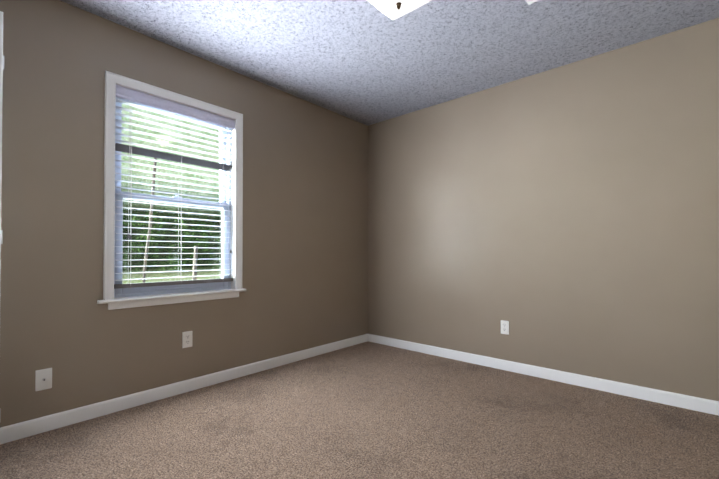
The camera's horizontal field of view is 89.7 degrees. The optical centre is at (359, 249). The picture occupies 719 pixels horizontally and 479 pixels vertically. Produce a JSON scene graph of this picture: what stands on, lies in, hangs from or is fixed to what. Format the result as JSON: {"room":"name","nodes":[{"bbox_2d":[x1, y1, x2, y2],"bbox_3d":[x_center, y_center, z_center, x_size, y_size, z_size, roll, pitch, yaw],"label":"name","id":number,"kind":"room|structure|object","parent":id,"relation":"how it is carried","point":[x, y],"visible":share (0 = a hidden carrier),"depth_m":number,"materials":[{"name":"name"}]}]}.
{"room":"empty bedroom","nodes":[
{"label":"empty bedroom","id":0,"kind":"room"},
{"bbox_2d":[0,0,367,427],"bbox_3d":[-1.092,-0.201,2.875,0.150,2.440,3.700,-1,-1,42],"label":"wall","id":1,"kind":"structure","parent":0,"point":[305,232],"depth_m":2.32,"materials":[{"name":"beige paint"}]},
{"bbox_2d":[35,368,51,390],"bbox_3d":[-1.748,0.721,2.002,0.018,0.114,0.070,-1,-1,42],"label":"outlet plate","id":2,"kind":"object","parent":1,"relation":"attached to","point":[43,379],"visible":1,"depth_m":2.00,"materials":[{"name":"white plastic"}]},
{"bbox_2d":[97,71,245,309],"bbox_3d":[-1.305,-0.360,2.603,0.189,1.472,0.981,-1,-1,42],"label":"window unit","id":3,"kind":"structure","parent":1,"relation":"in","point":[120,90],"depth_m":2.54,"materials":[{"name":"white"}]},
{"bbox_2d":[114,85,234,288],"bbox_3d":[-1.284,-0.392,2.591,0.065,1.296,0.819,-1,-1,42],"label":"window blind","id":4,"kind":"object","parent":3,"relation":"attached to","point":[137,94],"depth_m":2.56,"materials":[{"name":"grey plastic"}]},
{"bbox_2d":[0,334,367,443],"bbox_3d":[-1.031,0.977,2.809,0.013,0.083,3.400,-1,-1,42],"label":"baseboard","id":5,"kind":"structure","parent":1,"relation":"attached to","point":[16,431],"depth_m":2.40,"materials":[{"name":"white wood"}]},
{"bbox_2d":[182,331,191,347],"bbox_3d":[-1.232,0.644,2.590,0.009,0.114,0.070,-1,-1,42],"label":"outlet","id":6,"kind":"object","parent":1,"relation":"attached to","point":[186,339],"visible":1,"depth_m":2.58,"materials":[{"name":"white plastic"}]},
{"bbox_2d":[0,341,718,478],"bbox_3d":[-0.057,1.054,1.506,3.500,0.100,4.350,-1,-1,42],"label":"floor","id":7,"kind":"structure","parent":0,"point":[368,410],"depth_m":1.99,"materials":[{"name":"carpet"}]},
{"bbox_2d":[60,0,718,125],"bbox_3d":[-0.057,-1.486,1.533,3.500,0.100,4.350,-1,-1,42],"label":"ceiling","id":8,"kind":"structure","parent":0,"point":[367,62],"depth_m":2.44,"materials":[{"name":"white paint"}]},
{"bbox_2d":[368,0,430,19],"bbox_3d":[0.212,-1.364,1.954,0.304,0.134,0.304,-1,-1,42],"label":"lamp fixture","id":9,"kind":"object","parent":8,"relation":"attached to","point":[393,9],"visible":1,"depth_m":1.99,"materials":[{"name":"white glass"}]},
{"bbox_2d":[526,0,538,4],"bbox_3d":[1.046,-1.427,1.947,0.300,0.008,0.150,-1,-1,42],"label":"ceiling vent","id":10,"kind":"object","parent":8,"relation":"in","point":[529,2],"visible":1,"depth_m":2.07,"materials":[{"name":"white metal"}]},
{"bbox_2d":[368,18,718,400],"bbox_3d":[1.395,-0.200,3.039,3.350,2.440,0.150,-1,-1,42],"label":"wall","id":11,"kind":"structure","parent":0,"point":[564,218],"depth_m":2.76,"materials":[{"name":"beige paint"}]},
{"bbox_2d":[501,320,508,334],"bbox_3d":[1.233,0.661,3.067,0.070,0.114,0.009,-1,-1,42],"label":"outlet","id":12,"kind":"object","parent":11,"relation":"attached to","point":[504,327],"visible":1,"depth_m":3.06,"materials":[{"name":"white plastic"}]},
{"bbox_2d":[368,334,718,415],"bbox_3d":[1.285,0.979,3.015,3.200,0.083,0.013,-1,-1,42],"label":"baseboard","id":13,"kind":"structure","parent":11,"relation":"attached to","point":[673,399],"depth_m":2.74,"materials":[{"name":"white wood"}]},
{"label":"outside","id":14,"kind":"structure","parent":0,"visible":0},
{"bbox_2d":[121,104,221,283],"bbox_3d":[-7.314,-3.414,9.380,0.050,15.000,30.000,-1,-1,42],"label":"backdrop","id":15,"kind":"structure","parent":14,"point":[141,248],"depth_m":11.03,"materials":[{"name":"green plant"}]},
{"bbox_3d":[-1.297,-0.057,0.695,1.630,2.105,0.172,-1,-1,42],"label":"door frame","id":16,"kind":"structure","parent":0,"visible":0},
{"bbox_2d":[0,11,4,421],"bbox_3d":[-1.171,-0.030,0.909,1.580,2.013,0.487,-1,-1,42],"label":"bifold door","id":17,"kind":"structure","parent":16,"relation":"attached to","point":[2,58],"depth_m":1.56,"materials":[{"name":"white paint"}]},
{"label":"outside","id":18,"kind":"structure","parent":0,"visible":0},
{"bbox_2d":[142,158,197,282],"bbox_3d":[-4.649,-0.017,9.022,0.227,4.205,2.216,0,-1,3],"label":"trunk","id":19,"kind":"object","parent":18,"point":[148,238],"depth_m":8.04,"materials":[{"name":"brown plant"}]}
]}

